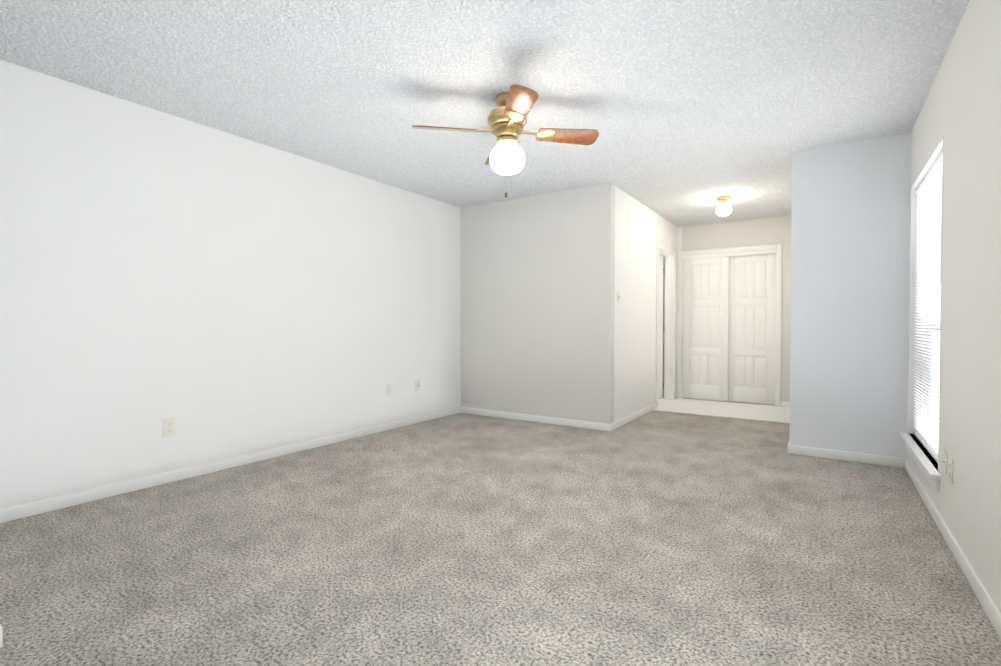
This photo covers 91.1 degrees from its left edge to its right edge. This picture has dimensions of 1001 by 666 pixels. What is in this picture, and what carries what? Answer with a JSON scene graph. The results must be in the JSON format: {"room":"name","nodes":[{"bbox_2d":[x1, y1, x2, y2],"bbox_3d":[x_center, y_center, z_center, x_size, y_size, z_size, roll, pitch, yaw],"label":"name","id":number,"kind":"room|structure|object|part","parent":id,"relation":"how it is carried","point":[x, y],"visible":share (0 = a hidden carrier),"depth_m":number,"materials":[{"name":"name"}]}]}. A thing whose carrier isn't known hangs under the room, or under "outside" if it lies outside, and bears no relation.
{"room":"empty living room","nodes":[
{"label":"empty living room","id":0,"kind":"room"},
{"bbox_2d":[0,60,460,509],"bbox_3d":[-0.970,-0.257,5.222,0.120,2.440,7.065,1,1,33],"label":"wall","id":1,"kind":"structure","parent":0,"point":[217,295],"depth_m":3.35,"materials":[{"name":"paint"}]},
{"bbox_2d":[163,418,174,436],"bbox_3d":[-2.198,0.624,3.258,0.009,0.116,0.072,1,1,33],"label":"electrical outlet","id":2,"kind":"object","parent":1,"relation":"attached to","point":[168,426],"visible":1,"depth_m":3.26,"materials":[{"name":"beige plastic"}]},
{"bbox_2d":[0,407,460,522],"bbox_3d":[-1.633,0.945,4.115,0.013,0.072,4.215,1,1,33],"label":"baseboard","id":3,"kind":"structure","parent":1,"relation":"attached to","point":[38,507],"depth_m":3.35,"materials":[{"name":"white wood"}]},
{"bbox_2d":[386,384,391,395],"bbox_3d":[-1.113,0.568,4.901,0.009,0.116,0.072,1,1,33],"label":"electrical outlet","id":4,"kind":"object","parent":1,"relation":"attached to","point":[388,389],"visible":1,"depth_m":4.89,"materials":[{"name":"white plastic"}]},
{"bbox_2d":[415,380,419,390],"bbox_3d":[-0.878,0.563,5.249,0.018,0.116,0.072,1,1,33],"label":"electrical outlet","id":5,"kind":"object","parent":1,"relation":"attached to","point":[417,382],"visible":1,"depth_m":5.24,"materials":[{"name":"plastic"}]},
{"bbox_2d":[0,0,969,226],"bbox_3d":[0.366,-1.498,3.364,4.375,0.100,9.820,1,1,33],"label":"ceiling","id":6,"kind":"structure","parent":0,"point":[690,111],"depth_m":2.77,"materials":[{"name":"white paint"}]},
{"bbox_2d":[412,84,598,197],"bbox_3d":[0.041,-1.126,3.009,0.911,0.633,0.911,1,1,33],"label":"fan","id":7,"kind":"object","parent":6,"relation":"hanging from","point":[507,119],"visible":1,"depth_m":2.94,"materials":[{"name":"brown wood"}]},
{"bbox_3d":[0.041,-1.074,3.010,0.220,0.200,0.220,1,1,33],"label":"globe","id":8,"kind":"part","parent":7,"relation":"part of","materials":[{"name":"white glass"}]},
{"bbox_2d":[716,196,731,216],"bbox_3d":[2.438,-1.376,5.365,0.160,0.206,0.160,1,1,33],"label":"hall light","id":9,"kind":"object","parent":6,"relation":"attached to","point":[723,208],"visible":1,"depth_m":5.32,"materials":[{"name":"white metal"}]},
{"bbox_2d":[0,398,1000,665],"bbox_3d":[0.366,1.042,3.404,4.375,0.100,9.820,1,1,33],"label":"floor carpet","id":10,"kind":"object","parent":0,"point":[662,538],"visible":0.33,"depth_m":2.17,"materials":[{"name":"grey carpet"}]},
{"bbox_2d":[460,183,677,423],"bbox_3d":[1.020,-0.276,6.433,1.865,2.440,2.610,1,1,33],"label":"wall block","id":11,"kind":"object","parent":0,"point":[550,326],"visible":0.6,"depth_m":5.29,"materials":[{"name":"paint"}]},
{"bbox_2d":[462,377,480,404],"bbox_3d":[-0.345,0.679,5.783,0.280,0.310,0.006,1,1,33],"label":"access panel","id":12,"kind":"object","parent":11,"relation":"attached to","point":[471,390],"visible":1,"depth_m":5.78,"materials":[{"name":"paint"}]},
{"bbox_2d":[461,407,610,430],"bbox_3d":[0.308,0.925,5.351,1.865,0.072,0.013,1,1,33],"label":"baseboard","id":13,"kind":"structure","parent":11,"relation":"attached to","point":[555,421],"depth_m":5.27,"materials":[{"name":"white wood"}]},
{"bbox_2d":[617,292,619,302],"bbox_3d":[1.214,-0.364,5.016,0.019,0.116,0.072,1,1,33],"label":"light switch","id":14,"kind":"object","parent":11,"relation":"attached to","point":[618,297],"visible":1,"depth_m":5.00,"materials":[{"name":"white plastic"}]},
{"bbox_2d":[611,403,655,430],"bbox_3d":[1.516,0.923,5.499,0.013,0.072,1.565,1,1,33],"label":"baseboard","id":15,"kind":"structure","parent":11,"relation":"attached to","point":[629,418],"depth_m":5.38,"materials":[{"name":"white wood"}]},
{"bbox_2d":[654,398,789,422],"bbox_3d":[1.692,0.947,6.081,3.395,0.006,2.490,1,1,33],"label":"floor","id":16,"kind":"structure","parent":0,"point":[771,413],"depth_m":6.06,"materials":[{"name":"white wood"}]},
{"bbox_2d":[659,215,791,401],"bbox_3d":[2.871,-0.288,7.176,4.135,2.440,0.670,1,1,33],"label":"wall","id":17,"kind":"structure","parent":0,"point":[762,231],"depth_m":6.41,"materials":[{"name":"paint"}]},
{"bbox_2d":[658,256,663,398],"bbox_3d":[1.951,-0.077,7.087,0.772,1.998,0.109,1,1,33],"label":"door","id":18,"kind":"structure","parent":17,"relation":"in","point":[660,360],"depth_m":6.91,"materials":[{"name":"white wood"}]},
{"bbox_2d":[656,241,675,407],"bbox_3d":[2.148,-0.103,6.560,0.152,2.090,0.920,1,1,33],"label":"door frame","id":19,"kind":"structure","parent":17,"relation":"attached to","point":[669,255],"depth_m":6.86,"materials":[{"name":"white wood"}]},
{"bbox_2d":[682,256,728,400],"bbox_3d":[2.846,-0.069,6.836,0.603,1.988,0.037,1,1,33],"label":"closet door","id":20,"kind":"structure","parent":17,"relation":"in","point":[705,336],"depth_m":6.82,"materials":[{"name":"white wood"}]},
{"bbox_2d":[677,243,781,405],"bbox_3d":[3.089,-0.105,6.696,1.290,2.090,0.136,1,1,33],"label":"trim","id":21,"kind":"structure","parent":17,"relation":"attached to","point":[743,250],"depth_m":6.55,"materials":[{"name":"wood"}]},
{"bbox_2d":[728,253,775,404],"bbox_3d":[3.335,-0.064,6.563,0.603,1.988,0.037,1,1,33],"label":"closet door","id":22,"kind":"structure","parent":17,"relation":"in","point":[752,311],"depth_m":6.54,"materials":[{"name":"white wood"}]},
{"bbox_2d":[781,401,789,406],"bbox_3d":[3.689,0.911,6.245,0.217,0.072,0.013,1,1,33],"label":"baseboard","id":23,"kind":"structure","parent":17,"relation":"attached to","point":[785,404],"depth_m":6.27,"materials":[{"name":"white wood"}]},
{"bbox_2d":[789,133,910,458],"bbox_3d":[3.384,-0.252,4.872,0.740,2.440,2.610,1,1,33],"label":"wall","id":24,"kind":"structure","parent":0,"point":[850,231],"depth_m":3.77,"materials":[{"name":"paint"}]},
{"bbox_2d":[789,445,903,467],"bbox_3d":[2.655,0.950,3.800,0.727,0.072,0.013,1,1,33],"label":"baseboard","id":25,"kind":"structure","parent":24,"relation":"attached to","point":[852,456],"depth_m":3.78,"materials":[{"name":"white wood"}]},
{"bbox_2d":[907,0,1000,612],"bbox_3d":[2.015,-0.206,2.020,0.120,2.440,9.120,1,1,33],"label":"wall","id":26,"kind":"structure","parent":0,"point":[960,111],"depth_m":2.05,"materials":[{"name":"paint"}]},
{"bbox_2d":[900,433,940,492],"bbox_3d":[2.616,0.778,3.034,0.113,0.100,1.190,1,1,33],"label":"window sill","id":27,"kind":"structure","parent":26,"relation":"attached to","point":[927,467],"depth_m":2.88,"materials":[{"name":"white wood"}]},
{"bbox_2d":[908,136,943,472],"bbox_3d":[2.670,-0.152,3.014,0.122,1.760,1.140,1,1,33],"label":"window","id":28,"kind":"structure","parent":26,"relation":"in","point":[915,369],"depth_m":3.49,"materials":[{"name":"metal"}]},
{"bbox_2d":[913,147,942,462],"bbox_3d":[2.647,-0.148,3.029,0.052,1.744,1.108,1,1,33],"label":"window blinds","id":29,"kind":"object","parent":28,"relation":"attached to","point":[928,189],"visible":0.69,"depth_m":3.06,"materials":[{"name":"white plastic"}]},
{"bbox_2d":[941,449,947,474],"bbox_3d":[2.200,0.637,2.438,0.018,0.116,0.072,1,1,33],"label":"electrical outlet","id":30,"kind":"object","parent":26,"relation":"attached to","point":[945,460],"visible":1,"depth_m":2.42,"materials":[{"name":"plastic"}]},
{"bbox_2d":[948,456,952,483],"bbox_3d":[2.132,0.649,2.328,0.009,0.116,0.072,1,1,33],"label":"electrical outlet","id":31,"kind":"object","parent":26,"relation":"attached to","point":[950,478],"visible":1,"depth_m":2.32,"materials":[{"name":"white plastic"}]},
{"bbox_2d":[904,458,1000,639],"bbox_3d":[1.207,0.995,0.936,0.013,0.072,6.390,1,1,33],"label":"baseboard","id":32,"kind":"structure","parent":26,"relation":"attached to","point":[989,606],"depth_m":2.09,"materials":[{"name":"white wood"}]},
{"bbox_3d":[-2.863,-0.192,1.081,1.525,2.440,2.175,1,1,33],"label":"wall","id":33,"kind":"structure","parent":0,"visible":0},
{"bbox_2d":[0,625,2,648],"bbox_3d":[-2.200,0.978,1.972,1.405,0.072,0.013,1,1,33],"label":"baseboard","id":34,"kind":"structure","parent":33,"relation":"attached to","point":[1,640],"depth_m":1.59,"materials":[{"name":"white wood"}]},
{"label":"outside","id":35,"kind":"structure","parent":0,"visible":0},
{"bbox_2d":[931,293,939,435],"bbox_3d":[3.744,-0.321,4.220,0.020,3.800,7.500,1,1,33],"label":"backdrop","id":36,"kind":"structure","parent":35,"point":[933,372],"depth_m":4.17,"materials":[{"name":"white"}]}
]}

